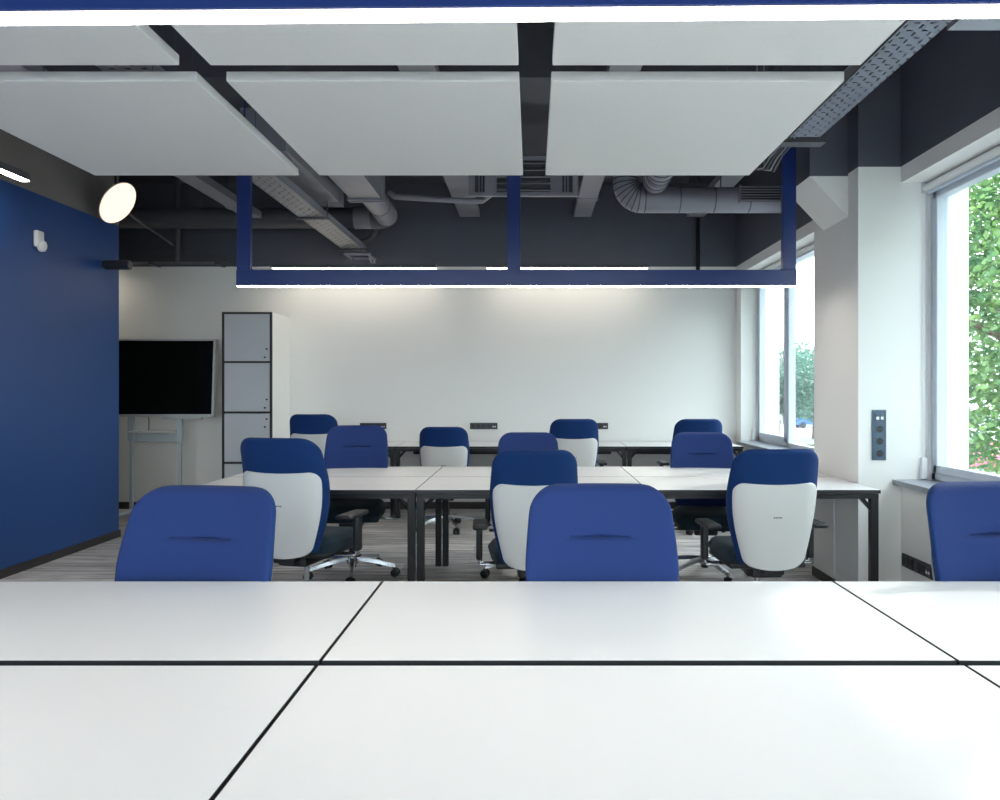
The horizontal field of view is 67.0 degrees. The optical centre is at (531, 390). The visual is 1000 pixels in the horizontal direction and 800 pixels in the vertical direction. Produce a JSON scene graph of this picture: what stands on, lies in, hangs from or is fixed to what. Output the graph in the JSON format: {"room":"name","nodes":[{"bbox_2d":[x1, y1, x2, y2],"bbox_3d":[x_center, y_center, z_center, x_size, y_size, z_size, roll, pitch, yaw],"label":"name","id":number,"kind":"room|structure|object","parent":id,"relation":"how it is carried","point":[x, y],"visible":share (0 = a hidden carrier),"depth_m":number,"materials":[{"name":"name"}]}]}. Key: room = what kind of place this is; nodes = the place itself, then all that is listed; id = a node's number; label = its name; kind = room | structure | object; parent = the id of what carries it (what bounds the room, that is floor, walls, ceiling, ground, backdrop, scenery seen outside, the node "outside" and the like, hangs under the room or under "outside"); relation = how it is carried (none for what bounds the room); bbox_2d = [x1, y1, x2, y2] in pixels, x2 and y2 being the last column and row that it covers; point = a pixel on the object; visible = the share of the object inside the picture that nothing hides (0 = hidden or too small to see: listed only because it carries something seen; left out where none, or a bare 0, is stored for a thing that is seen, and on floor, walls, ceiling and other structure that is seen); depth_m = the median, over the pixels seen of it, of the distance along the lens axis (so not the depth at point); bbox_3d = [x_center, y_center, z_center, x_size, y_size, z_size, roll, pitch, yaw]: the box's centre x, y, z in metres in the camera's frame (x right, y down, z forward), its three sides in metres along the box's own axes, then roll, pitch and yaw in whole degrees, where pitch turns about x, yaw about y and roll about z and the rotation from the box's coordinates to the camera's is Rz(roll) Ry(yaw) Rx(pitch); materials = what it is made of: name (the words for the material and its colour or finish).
{"room":"open-plan office","nodes":[
{"label":"open-plan office","id":0,"kind":"room"},
{"bbox_2d":[0,129,118,569],"bbox_3d":[-4.010,-0.517,2.250,0.250,3.785,9.700,0,0,0],"label":"wall","id":1,"kind":"structure","parent":0,"point":[59,307],"depth_m":6.12,"materials":[{"name":"blue paint"}]},
{"bbox_2d":[33,230,46,251],"bbox_3d":[-3.854,-1.172,5.930,0.063,0.160,0.110,0,0,0],"label":"sensor","id":2,"kind":"object","parent":1,"relation":"attached to","point":[38,236],"visible":1,"depth_m":5.90,"materials":[{"name":"white plastic"}]},
{"bbox_2d":[0,530,120,578],"bbox_3d":[-4.004,1.343,2.256,0.262,0.065,9.712,0,0,0],"label":"baseboard","id":3,"kind":"structure","parent":1,"relation":"attached to","point":[29,564],"depth_m":6.16,"materials":[{"name":"grey"}]},
{"bbox_2d":[102,260,132,269],"bbox_3d":[-3.764,-1.139,6.850,0.243,0.086,0.086,0,0,0],"label":"spotlight","id":4,"kind":"object","parent":1,"relation":"attached to","point":[107,264],"visible":1,"depth_m":6.82,"materials":[{"name":"black plastic"}]},
{"bbox_2d":[0,509,820,581],"bbox_3d":[-2.195,1.508,3.090,10.010,0.265,11.780,0,0,0],"label":"floor","id":5,"kind":"structure","parent":0,"point":[387,538],"depth_m":6.00,"materials":[{"name":"carpet"}]},
{"bbox_2d":[0,665,315,799],"bbox_3d":[-1.175,0.987,1.296,1.407,0.777,0.696,0,0,0],"label":"desk","id":6,"kind":"object","parent":5,"relation":"on","point":[68,732],"visible":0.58,"depth_m":1.35,"materials":[{"name":"white laminate"}]},
{"bbox_2d":[119,339,217,515],"bbox_3d":[-4.220,0.405,8.310,1.510,1.940,0.720,0,0,0],"label":"television","id":7,"kind":"object","parent":5,"relation":"on","point":[176,379],"visible":0.58,"depth_m":8.25,"materials":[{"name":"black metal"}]},
{"bbox_2d":[125,430,177,432],"bbox_3d":[-4.143,0.448,8.240,0.475,0.015,0.220,0,0,0],"label":"shelf","id":8,"kind":"object","parent":7,"relation":"attached to","point":[132,431],"depth_m":8.13,"materials":[{"name":"white plastic"}]},
{"bbox_2d":[0,581,381,666],"bbox_3d":[-1.175,0.987,2.020,1.407,0.777,0.696,0,0,0],"label":"desk","id":9,"kind":"object","parent":5,"relation":"on","point":[42,622],"visible":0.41,"depth_m":1.96,"materials":[{"name":"white laminate"}]},
{"bbox_2d":[115,485,275,581],"bbox_3d":[-1.101,0.847,2.220,0.752,1.054,0.698,0,0,8],"label":"office chair","id":10,"kind":"object","parent":5,"relation":"on","point":[172,532],"visible":0.42,"depth_m":2.46,"materials":[{"name":"blue fabric"}]},
{"bbox_2d":[222,312,289,478],"bbox_3d":[-3.085,0.263,8.469,0.540,2.225,0.613,0,0,0],"label":"locker","id":11,"kind":"object","parent":5,"relation":"on","point":[255,345],"visible":0.7,"depth_m":8.17,"materials":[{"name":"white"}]},
{"bbox_2d":[240,437,368,580],"bbox_3d":[-1.315,0.814,4.352,0.732,1.122,0.698,0,0,14],"label":"office chair","id":12,"kind":"object","parent":5,"relation":"on","point":[293,471],"visible":0.68,"depth_m":4.07,"materials":[{"name":"plastic"}]},
{"bbox_2d":[290,414,337,525],"bbox_3d":[-2.069,0.800,7.495,0.690,1.150,0.713,0,0,3],"label":"office chair","id":13,"kind":"object","parent":5,"relation":"on","point":[315,428],"visible":0.32,"depth_m":7.18,"materials":[{"name":"fabric"}]},
{"bbox_2d":[202,477,429,580],"bbox_3d":[-1.402,0.987,4.887,1.397,0.777,0.696,0,0,0],"label":"desk","id":14,"kind":"object","parent":5,"relation":"on","point":[400,488],"visible":0.34,"depth_m":4.56,"materials":[{"name":"white laminate"}]},
{"bbox_2d":[230,467,441,566],"bbox_3d":[-1.402,0.987,5.591,1.397,0.777,0.696,0,0,0],"label":"desk","id":15,"kind":"object","parent":5,"relation":"on","point":[390,471],"visible":0.27,"depth_m":5.64,"materials":[{"name":"white laminate"}]},
{"bbox_2d":[303,425,399,580],"bbox_3d":[-1.325,0.824,5.623,0.687,1.100,0.717,0,0,-6],"label":"office chair","id":16,"kind":"object","parent":5,"relation":"on","point":[346,446],"visible":0.7,"depth_m":5.83,"materials":[{"name":"fabric"}]},
{"bbox_2d":[388,442,403,518],"bbox_3d":[-2.092,0.987,8.420,1.242,0.777,0.696,0,0,0],"label":"desk","id":17,"kind":"object","parent":5,"relation":"on","point":[391,445],"visible":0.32,"depth_m":8.09,"materials":[{"name":"white laminate"}]},
{"bbox_2d":[416,427,477,534],"bbox_3d":[-0.832,0.860,7.496,0.687,1.030,0.713,0,0,0],"label":"office chair","id":18,"kind":"object","parent":5,"relation":"on","point":[438,446],"visible":0.54,"depth_m":7.19,"materials":[{"name":"plastic"}]},
{"bbox_2d":[395,442,498,518],"bbox_3d":[-0.848,0.987,8.420,1.242,0.777,0.696,0,0,0],"label":"desk","id":19,"kind":"object","parent":5,"relation":"on","point":[475,447],"visible":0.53,"depth_m":8.09,"materials":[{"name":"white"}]},
{"bbox_2d":[480,432,557,580],"bbox_3d":[-0.035,0.852,5.631,0.692,1.044,0.718,0,0,0],"label":"office chair","id":20,"kind":"object","parent":5,"relation":"on","point":[512,440],"visible":0.17,"depth_m":5.90,"materials":[{"name":"fabric"}]},
{"bbox_2d":[473,450,577,577],"bbox_3d":[-0.016,0.846,4.348,0.687,1.058,0.698,0,0,-4],"label":"office chair","id":21,"kind":"object","parent":5,"relation":"on","point":[517,476],"visible":0.56,"depth_m":4.06,"materials":[{"name":"plastic"}]},
{"bbox_2d":[415,477,639,580],"bbox_3d":[-0.002,0.987,4.887,1.397,0.777,0.696,0,0,0],"label":"desk","id":22,"kind":"object","parent":5,"relation":"on","point":[433,488],"visible":0.41,"depth_m":4.56,"materials":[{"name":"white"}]},
{"bbox_2d":[431,467,631,566],"bbox_3d":[-0.002,0.987,5.591,1.397,0.777,0.696,0,0,0],"label":"desk","id":23,"kind":"object","parent":5,"relation":"on","point":[444,471],"visible":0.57,"depth_m":5.71,"materials":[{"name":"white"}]},
{"bbox_2d":[549,419,606,466],"bbox_3d":[0.399,0.822,7.472,0.686,1.104,0.665,0,0,-2],"label":"office chair","id":24,"kind":"object","parent":5,"relation":"on","point":[580,437],"visible":0.32,"depth_m":7.19,"materials":[{"name":"plastic"}]},
{"bbox_2d":[525,483,678,580],"bbox_3d":[0.234,0.842,2.196,0.690,1.064,0.698,0,0,0],"label":"office chair","id":25,"kind":"object","parent":5,"relation":"on","point":[576,531],"visible":0.44,"depth_m":2.43,"materials":[{"name":"fabric"}]},
{"bbox_2d":[214,665,999,799],"bbox_3d":[0.237,0.987,1.296,1.407,0.777,0.696,0,0,0],"label":"desk","id":26,"kind":"object","parent":5,"relation":"on","point":[350,732],"visible":1,"depth_m":1.31,"materials":[{"name":"white laminate"}]},
{"bbox_2d":[598,442,626,466],"bbox_3d":[0.398,0.987,8.420,1.242,0.777,0.696,0,0,0],"label":"desk","id":27,"kind":"object","parent":5,"relation":"on","point":[604,447],"visible":0.27,"depth_m":8.09,"materials":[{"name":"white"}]},
{"bbox_2d":[322,581,956,664],"bbox_3d":[0.237,0.987,2.020,1.407,0.777,0.696,0,0,0],"label":"desk","id":28,"kind":"object","parent":5,"relation":"on","point":[402,622],"visible":0.7,"depth_m":1.92,"materials":[{"name":"white laminate"}]},
{"bbox_2d":[620,442,743,466],"bbox_3d":[1.643,0.987,8.420,1.242,0.777,0.696,0,0,0],"label":"desk","id":29,"kind":"object","parent":5,"relation":"on","point":[633,448],"visible":0.43,"depth_m":8.10,"materials":[{"name":"white laminate"}]},
{"bbox_2d":[657,419,725,534],"bbox_3d":[1.574,0.822,7.488,0.690,1.104,0.698,0,0,-2],"label":"office chair","id":30,"kind":"object","parent":5,"relation":"on","point":[684,425],"visible":0.15,"depth_m":7.17,"materials":[{"name":"fabric"}]},
{"bbox_2d":[670,432,749,580],"bbox_3d":[1.298,0.852,5.636,0.690,1.044,0.686,0,0,8],"label":"office chair","id":31,"kind":"object","parent":5,"relation":"on","point":[688,449],"visible":0.62,"depth_m":5.82,"materials":[{"name":"fabric"}]},
{"bbox_2d":[622,467,832,476],"bbox_3d":[1.398,0.987,5.591,1.397,0.777,0.696,0,0,0],"label":"desk","id":32,"kind":"object","parent":5,"relation":"on","point":[633,471],"visible":0.09,"depth_m":5.51,"materials":[{"name":"white laminate"}]},
{"bbox_2d":[633,477,880,580],"bbox_3d":[1.398,0.987,4.887,1.397,0.777,0.696,0,0,0],"label":"desk","id":33,"kind":"object","parent":5,"relation":"on","point":[670,487],"visible":0.38,"depth_m":4.56,"materials":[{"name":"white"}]},
{"bbox_2d":[695,449,827,580],"bbox_3d":[1.284,0.842,4.328,0.711,1.064,0.698,0,0,-4],"label":"office chair","id":34,"kind":"object","parent":5,"relation":"on","point":[771,494],"visible":0.94,"depth_m":4.05,"materials":[{"name":"plastic"}]},
{"bbox_2d":[834,581,999,666],"bbox_3d":[1.650,0.987,2.020,1.407,0.777,0.696,0,0,0],"label":"desk","id":35,"kind":"object","parent":5,"relation":"on","point":[961,619],"visible":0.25,"depth_m":2.06,"materials":[{"name":"white laminate"}]},
{"bbox_2d":[926,481,999,581],"bbox_3d":[1.554,0.840,2.218,0.687,1.070,0.698,0,0,-7],"label":"office chair","id":36,"kind":"object","parent":5,"relation":"on","point":[963,517],"visible":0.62,"depth_m":2.44,"materials":[{"name":"fabric"}]},
{"bbox_2d":[967,665,999,687],"bbox_3d":[1.650,0.987,1.296,1.407,0.777,0.696,0,0,0],"label":"desk","id":37,"kind":"object","parent":5,"relation":"on","point":[991,673],"visible":0.35,"depth_m":1.61,"materials":[{"name":"white laminate"}]},
{"bbox_2d":[119,22,716,182],"bbox_3d":[-2.195,-2.510,3.090,10.010,0.200,11.780,0,0,0],"label":"ceiling","id":38,"kind":"structure","parent":0,"point":[534,115],"depth_m":7.55,"materials":[{"name":"paint"}]},
{"bbox_2d":[0,161,29,181],"bbox_3d":[-3.600,-1.948,4.285,0.060,0.925,2.170,0,0,0],"label":"lamp","id":39,"kind":"object","parent":38,"relation":"hanging from","point":[6,169],"visible":1,"depth_m":5.22,"materials":[{"name":"paint"}]},
{"bbox_2d":[0,24,178,64],"bbox_3d":[-1.725,-1.758,2.050,1.050,1.303,1.040,0,0,0],"label":"acoustic panel","id":40,"kind":"object","parent":38,"relation":"hanging from","point":[19,44],"visible":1,"depth_m":2.43,"materials":[{"name":"fabric"}]},
{"bbox_2d":[99,175,135,222],"bbox_3d":[-3.703,-1.964,6.750,0.220,0.923,0.404,0,0,0],"label":"lamp","id":41,"kind":"object","parent":38,"relation":"hanging from","point":[118,201],"visible":0.94,"depth_m":6.74,"materials":[{"name":"white plastic"}]},
{"bbox_2d":[0,65,260,217],"bbox_3d":[-3.010,-2.132,6.075,0.230,0.556,4.150,0,0,0],"label":"cable tray","id":42,"kind":"object","parent":38,"relation":"attached to","point":[204,184],"visible":0.19,"depth_m":6.92,"materials":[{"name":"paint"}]},
{"bbox_2d":[0,24,298,174],"bbox_3d":[-1.725,-1.758,3.292,1.050,1.303,1.185,0,0,0],"label":"acoustic panel","id":43,"kind":"object","parent":38,"relation":"hanging from","point":[99,123],"visible":0.95,"depth_m":3.13,"materials":[{"name":"fabric"}]},
{"bbox_2d":[175,177,179,261],"bbox_3d":[-4.000,-1.935,8.520,0.060,0.950,0.060,0,0,0],"label":"pipe","id":44,"kind":"object","parent":38,"relation":"attached to","point":[177,180],"visible":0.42,"depth_m":8.49,"materials":[{"name":"metal"}]},
{"bbox_2d":[128,213,172,245],"bbox_3d":[-3.895,-1.640,7.750,0.024,0.024,1.532,0,0,-12],"label":"pipe","id":45,"kind":"object","parent":44,"relation":"attached to","point":[129,214],"visible":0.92,"depth_m":7.61,"materials":[{"name":"metal"}]},
{"bbox_2d":[95,47,365,250],"bbox_3d":[-2.025,-1.992,5.830,0.300,0.836,5.660,0,0,0],"label":"cable tray","id":46,"kind":"object","parent":38,"relation":"attached to","point":[309,216],"visible":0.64,"depth_m":6.48,"materials":[{"name":"grey metal"}]},
{"bbox_2d":[119,194,353,228],"bbox_3d":[-4.425,-2.095,8.300,4.950,0.631,0.232,0,0,0],"label":"duct","id":47,"kind":"object","parent":38,"relation":"attached to","point":[155,218],"visible":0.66,"depth_m":8.21,"materials":[{"name":"metal"}]},
{"bbox_2d":[351,194,397,229],"bbox_3d":[-1.702,-1.907,7.810,0.507,0.271,1.226,0,0,0],"label":"duct","id":48,"kind":"object","parent":47,"relation":"attached to","point":[374,216],"visible":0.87,"depth_m":8.13,"materials":[{"name":"metal"}]},
{"bbox_2d":[240,108,343,206],"bbox_3d":[-1.960,-2.067,6.300,0.380,0.685,1.600,0,0,0],"label":"duct","id":49,"kind":"object","parent":38,"relation":"attached to","point":[321,188],"visible":0.44,"depth_m":6.19,"materials":[{"name":"metal"}]},
{"bbox_2d":[171,22,517,64],"bbox_3d":[-0.570,-1.758,2.050,1.048,1.303,1.040,0,0,0],"label":"acoustic panel","id":50,"kind":"object","parent":38,"relation":"hanging from","point":[418,43],"visible":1,"depth_m":2.41,"materials":[{"name":"fabric"}]},
{"bbox_2d":[272,263,436,268],"bbox_3d":[-1.985,-1.887,8.450,1.830,1.047,0.060,0,0,0],"label":"lamp","id":51,"kind":"object","parent":38,"relation":"hanging from","point":[274,265],"visible":0.91,"depth_m":8.42,"materials":[{"name":"paint"}]},
{"bbox_2d":[328,175,384,202],"bbox_3d":[-1.570,-2.100,6.400,0.340,0.620,1.600,0,0,0],"label":"duct","id":52,"kind":"object","parent":38,"relation":"attached to","point":[357,188],"visible":0.34,"depth_m":6.83,"materials":[{"name":"metal"}]},
{"bbox_2d":[361,229,377,243],"bbox_3d":[-1.829,-2.030,8.550,0.222,0.760,0.064,0,0,0],"label":"pipe","id":53,"kind":"object","parent":38,"relation":"attached to","point":[374,233],"visible":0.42,"depth_m":8.52,"materials":[{"name":"metal"}]},
{"bbox_2d":[226,65,522,174],"bbox_3d":[-0.570,-1.758,3.292,1.048,1.303,1.185,0,0,0],"label":"acoustic panel","id":54,"kind":"object","parent":38,"relation":"hanging from","point":[339,123],"visible":0.92,"depth_m":3.08,"materials":[{"name":"fabric"}]},
{"bbox_2d":[40,28,809,101],"bbox_3d":[-1.019,-2.245,5.232,5.732,0.330,0.430,0,0,0],"label":"beam","id":55,"kind":"structure","parent":38,"relation":"attached to","point":[534,67],"depth_m":5.02,"materials":[{"name":"metal"}]},
{"bbox_2d":[397,65,479,216],"bbox_3d":[-0.715,-2.202,5.950,0.280,0.416,5.500,0,0,0],"label":"beam","id":56,"kind":"structure","parent":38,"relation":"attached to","point":[457,185],"depth_m":7.37,"materials":[{"name":"metal"}]},
{"bbox_2d":[387,189,490,203],"bbox_3d":[-0.925,-2.143,7.600,1.069,0.536,0.060,0,0,0],"label":"pipe","id":57,"kind":"object","parent":38,"relation":"attached to","point":[390,192],"visible":0.72,"depth_m":7.57,"materials":[{"name":"metal"}]},
{"bbox_2d":[0,0,999,25],"bbox_3d":[-0.106,-1.560,1.439,3.828,1.697,0.060,0,0,1],"label":"pendant lamp","id":58,"kind":"object","parent":38,"relation":"hanging from","point":[12,12],"visible":1,"depth_m":1.42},
{"bbox_2d":[236,99,796,286],"bbox_3d":[-0.106,-1.560,5.180,3.828,1.697,0.058,0,0,0],"label":"pendant lamp","id":59,"kind":"object","parent":38,"relation":"hanging from","point":[513,276],"visible":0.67,"depth_m":5.15,"materials":[{"name":"blue metal"}]},
{"bbox_2d":[468,156,577,196],"bbox_3d":[-0.080,-2.107,7.055,1.020,0.605,0.110,0,0,0],"label":"air vent","id":60,"kind":"object","parent":38,"relation":"attached to","point":[534,181],"visible":0.58,"depth_m":7.01,"materials":[{"name":"metal"}]},
{"bbox_2d":[487,263,647,268],"bbox_3d":[0.393,-1.887,8.450,1.795,1.047,0.060,0,0,0],"label":"lamp","id":61,"kind":"object","parent":38,"relation":"hanging from","point":[489,265],"visible":0.83,"depth_m":8.42,"materials":[{"name":"paint"}]},
{"bbox_2d":[574,65,641,216],"bbox_3d":[0.580,-2.202,5.950,0.250,0.416,5.500,0,0,0],"label":"beam","id":62,"kind":"structure","parent":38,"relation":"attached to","point":[590,185],"depth_m":7.51,"materials":[{"name":"paint"}]},
{"bbox_2d":[642,175,672,193],"bbox_3d":[1.120,-2.096,6.608,0.240,0.628,0.553,0,0,0],"label":"duct","id":63,"kind":"object","parent":38,"relation":"attached to","point":[653,184],"visible":0.19,"depth_m":6.64,"materials":[{"name":"metal"}]},
{"bbox_2d":[545,65,843,174],"bbox_3d":[0.593,-1.758,3.292,1.048,1.303,1.185,0,0,0],"label":"acoustic panel","id":64,"kind":"object","parent":38,"relation":"hanging from","point":[600,123],"visible":0.93,"depth_m":3.08,"materials":[{"name":"fabric"}]},
{"bbox_2d":[613,175,780,213],"bbox_3d":[1.554,-2.026,6.989,1.613,0.767,0.267,0,0,0],"label":"duct","id":65,"kind":"object","parent":38,"relation":"attached to","point":[633,197],"visible":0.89,"depth_m":6.90,"materials":[{"name":"metal"}]},
{"bbox_2d":[738,185,780,202],"bbox_3d":[2.120,-1.792,6.878,0.470,0.155,0.044,0,0,0],"label":"grille","id":66,"kind":"object","parent":65,"relation":"attached to","point":[746,194],"depth_m":6.87,"materials":[{"name":"metal"}]},
{"bbox_2d":[686,175,744,216],"bbox_3d":[1.880,-2.202,7.150,0.250,0.416,3.100,0,0,0],"label":"cable tray","id":67,"kind":"object","parent":38,"relation":"attached to","point":[726,180],"visible":0.16,"depth_m":7.30,"materials":[{"name":"paint"}]},
{"bbox_2d":[552,19,905,64],"bbox_3d":[0.593,-1.758,2.050,1.048,1.303,1.040,0,0,0],"label":"acoustic panel","id":68,"kind":"object","parent":38,"relation":"hanging from","point":[832,41],"visible":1,"depth_m":2.39,"materials":[{"name":"fabric"}]},
{"bbox_2d":[775,65,825,146],"bbox_3d":[1.550,-1.923,4.404,0.300,0.975,0.092,0,0,0],"label":"strut","id":69,"kind":"object","parent":38,"relation":"attached to","point":[802,141],"visible":0.53,"depth_m":4.37,"materials":[{"name":"paint"}]},
{"bbox_2d":[790,19,953,136],"bbox_3d":[1.561,-1.919,2.760,0.234,0.982,3.120,0,0,0],"label":"cable tray","id":70,"kind":"object","parent":38,"relation":"attached to","point":[915,42],"visible":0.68,"depth_m":3.45,"materials":[{"name":"silver metal"}]},
{"bbox_2d":[763,65,795,170],"bbox_3d":[1.509,-1.897,4.583,0.032,1.027,0.507,0,0,-3],"label":"cable","id":71,"kind":"object","parent":70,"relation":"hanging from","point":[782,151],"visible":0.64,"depth_m":4.71,"materials":[{"name":"paint"}]},
{"bbox_2d":[766,65,799,171],"bbox_3d":[1.531,-1.893,4.583,0.032,1.035,0.507,0,0,-3],"label":"cable","id":72,"kind":"object","parent":70,"relation":"hanging from","point":[788,148],"visible":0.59,"depth_m":4.70,"materials":[{"name":"paint"}]},
{"bbox_2d":[947,18,999,29],"bbox_3d":[2.015,-1.478,2.940,0.702,0.055,0.200,0,0,0],"label":"cable tray","id":73,"kind":"object","parent":70,"relation":"attached to","point":[970,23],"visible":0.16,"depth_m":2.99,"materials":[{"name":"metal"}]},
{"bbox_2d":[119,183,735,501],"bbox_3d":[-2.095,-0.517,8.880,9.810,3.785,0.200,0,0,0],"label":"wall","id":74,"kind":"structure","parent":0,"point":[640,362],"depth_m":8.78,"materials":[{"name":"white paint"}]},
{"bbox_2d":[119,255,234,266],"bbox_3d":[-5.125,-1.485,8.668,3.350,0.110,0.215,0,0,0],"label":"channel","id":75,"kind":"object","parent":74,"relation":"attached to","point":[154,260],"visible":0.51,"depth_m":8.56,"materials":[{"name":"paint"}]},
{"bbox_2d":[344,253,375,269],"bbox_3d":[-1.960,-1.455,8.620,0.300,0.190,0.320,0,0,0],"label":"wall bracket","id":76,"kind":"object","parent":74,"relation":"attached to","point":[348,255],"visible":0.88,"depth_m":8.63,"materials":[{"name":"metal"}]},
{"bbox_2d":[119,502,676,508],"bbox_3d":[-2.312,1.335,8.774,9.375,0.080,0.012,0,0,0],"label":"baseboard","id":77,"kind":"structure","parent":74,"relation":"attached to","point":[122,505],"depth_m":8.77,"materials":[{"name":"grey"}]},
{"bbox_2d":[470,423,496,428],"bbox_3d":[-0.561,0.413,8.770,0.320,0.074,0.020,0,0,0],"label":"strip","id":78,"kind":"object","parent":74,"relation":"attached to","point":[472,425],"visible":1,"depth_m":8.77,"materials":[{"name":"black"}]},
{"bbox_2d":[696,218,699,269],"bbox_3d":[1.920,-1.685,8.730,0.048,0.610,0.048,0,0,0],"label":"pipe","id":79,"kind":"object","parent":74,"relation":"attached to","point":[697,219],"visible":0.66,"depth_m":8.71,"materials":[{"name":"black metal"}]},
{"bbox_2d":[736,19,999,580],"bbox_3d":[2.592,-0.517,3.090,0.435,3.785,11.380,0,0,0],"label":"wall","id":80,"kind":"structure","parent":0,"point":[950,87],"depth_m":4.70,"materials":[{"name":"white paint"}]},
{"bbox_2d":[736,441,793,448],"bbox_3d":[2.469,0.589,7.100,0.302,0.033,2.958,0,0,0],"label":"sill","id":81,"kind":"structure","parent":80,"relation":"attached to","point":[753,444],"depth_m":8.00,"materials":[{"name":"grey stone"}]},
{"bbox_2d":[758,252,813,450],"bbox_3d":[2.578,-0.383,7.100,0.124,1.906,2.960,0,0,0],"label":"window","id":82,"kind":"structure","parent":80,"relation":"in","point":[788,440],"depth_m":7.62,"materials":[{"name":"white plastic"}]},
{"bbox_2d":[763,260,780,269],"bbox_3d":[2.526,-1.269,7.843,0.073,0.074,0.556,0,0,0],"label":"roller blind","id":83,"kind":"object","parent":82,"relation":"attached to","point":[777,265],"depth_m":7.83,"materials":[{"name":"fabric"}]},
{"bbox_2d":[796,243,813,259],"bbox_3d":[2.526,-1.267,6.893,0.073,0.078,0.429,0,0,0],"label":"roller blind","id":84,"kind":"object","parent":82,"relation":"attached to","point":[805,251],"depth_m":6.96,"materials":[{"name":"white fabric"}]},
{"bbox_2d":[812,566,836,581],"bbox_3d":[2.232,1.343,5.240,0.287,0.065,0.784,0,0,0],"label":"baseboard","id":85,"kind":"structure","parent":80,"relation":"attached to","point":[817,573],"depth_m":5.46,"materials":[{"name":"grey"}]},
{"bbox_2d":[892,479,942,492],"bbox_3d":[2.469,0.589,3.365,0.302,0.033,2.989,0,0,0],"label":"sill","id":86,"kind":"structure","parent":80,"relation":"attached to","point":[922,485],"depth_m":4.69,"materials":[{"name":"grey stone"}]},
{"bbox_2d":[902,553,932,579],"bbox_3d":[2.365,1.079,4.640,0.020,0.084,0.372,0,0,0],"label":"power outlet","id":87,"kind":"object","parent":80,"relation":"attached to","point":[918,566],"visible":0.97,"depth_m":4.63,"materials":[{"name":"black plastic"}]},
{"bbox_2d":[925,565,931,577],"bbox_3d":[2.360,1.079,4.496,0.007,0.063,0.063,0,0,0],"label":"socket","id":88,"kind":"object","parent":87,"relation":"attached to","point":[928,569],"depth_m":4.49,"materials":[{"name":"white plastic"}]},
{"bbox_2d":[932,160,999,481],"bbox_3d":[2.578,-0.383,3.380,0.124,1.906,2.960,0,0,0],"label":"window","id":89,"kind":"structure","parent":80,"relation":"in","point":[941,471],"depth_m":4.76,"materials":[{"name":"white plastic"}]},
{"bbox_2d":[920,145,999,478],"bbox_3d":[2.526,-0.384,3.380,0.073,1.904,2.958,0,0,0],"label":"roller blind","id":90,"kind":"object","parent":89,"relation":"attached to","point":[991,156],"visible":1,"depth_m":4.71,"materials":[{"name":"white fabric"}]},
{"bbox_2d":[796,32,968,580],"bbox_3d":[2.329,-0.517,5.240,0.963,3.785,0.760,0,0,0],"label":"pillar","id":91,"kind":"structure","parent":0,"point":[869,224],"depth_m":4.86,"materials":[{"name":"white paint"}]},
{"bbox_2d":[832,499,834,574],"bbox_3d":[2.094,0.960,5.240,0.012,0.640,0.024,0,0,0],"label":"cable conduit","id":92,"kind":"object","parent":91,"relation":"attached to","point":[833,500],"visible":0.64,"depth_m":5.23,"materials":[{"name":"white plastic"}]},
{"bbox_2d":[872,410,885,459],"bbox_3d":[2.230,0.286,4.850,0.090,0.324,0.020,0,0,0],"label":"power outlet","id":93,"kind":"object","parent":91,"relation":"attached to","point":[878,416],"visible":1,"depth_m":4.85,"materials":[{"name":"grey plastic"}]},
{"bbox_2d":[874,448,884,458],"bbox_3d":[2.230,0.404,4.846,0.069,0.069,0.004,0,0,0],"label":"socket","id":94,"kind":"object","parent":93,"relation":"attached to","point":[879,453],"depth_m":4.84,"materials":[{"name":"black plastic"}]},
{"bbox_2d":[874,436,884,446],"bbox_3d":[2.230,0.325,4.846,0.069,0.069,0.004,0,0,0],"label":"socket","id":95,"kind":"object","parent":93,"relation":"attached to","point":[879,441],"depth_m":4.84,"materials":[{"name":"black plastic"}]},
{"bbox_2d":[874,424,884,433],"bbox_3d":[2.230,0.247,4.846,0.069,0.069,0.004,0,0,0],"label":"socket","id":96,"kind":"object","parent":93,"relation":"attached to","point":[878,428],"depth_m":4.84,"materials":[{"name":"black"}]},
{"bbox_2d":[874,412,884,421],"bbox_3d":[2.231,0.170,4.845,0.069,0.069,0.007,0,0,0],"label":"socket","id":97,"kind":"object","parent":93,"relation":"attached to","point":[878,416],"depth_m":4.84,"materials":[{"name":"white plastic"}]},
{"label":"outside","id":98,"kind":"structure","parent":0,"visible":0},
{"bbox_2d":[780,409,999,472],"bbox_3d":[40.000,3.940,50.000,160.000,0.200,220.000,0,0,0],"label":"ground","id":99,"kind":"structure","parent":98,"point":[802,435],"depth_m":67.42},
{"bbox_2d":[779,352,813,434],"bbox_3d":[17.320,0.347,54.167,7.214,7.005,6.271,0,0,0],"label":"tree","id":100,"kind":"object","parent":99,"relation":"on","point":[804,391],"visible":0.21,"depth_m":52.65,"materials":[{"name":"green plant"}]},
{"bbox_2d":[779,342,813,438],"bbox_3d":[22.505,0.036,59.746,8.004,7.624,6.926,0,0,-19],"label":"tree","id":101,"kind":"object","parent":99,"relation":"on","point":[806,414],"visible":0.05,"depth_m":58.84,"materials":[{"name":"green plant"}]},
{"bbox_2d":[779,337,813,414],"bbox_3d":[30.045,-1.271,88.035,10.283,10.236,9.905,0,0,0],"label":"tree","id":102,"kind":"object","parent":99,"relation":"on","point":[796,343],"visible":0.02,"depth_m":87.01,"materials":[{"name":"green plant"}]},
{"bbox_2d":[795,415,812,427],"bbox_3d":[29.025,3.113,78.000,4.150,1.445,1.760,0,0,0],"label":"car","id":103,"kind":"object","parent":99,"relation":"on","point":[801,423],"visible":0.37,"depth_m":77.14,"materials":[{"name":"blue paint"}]},
{"bbox_2d":[969,173,999,473],"bbox_3d":[8.351,-0.743,12.132,6.586,9.180,7.162,0,0,26],"label":"tree","id":104,"kind":"object","parent":99,"relation":"on","point":[984,268],"visible":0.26,"depth_m":11.58,"materials":[{"name":"green plant"}]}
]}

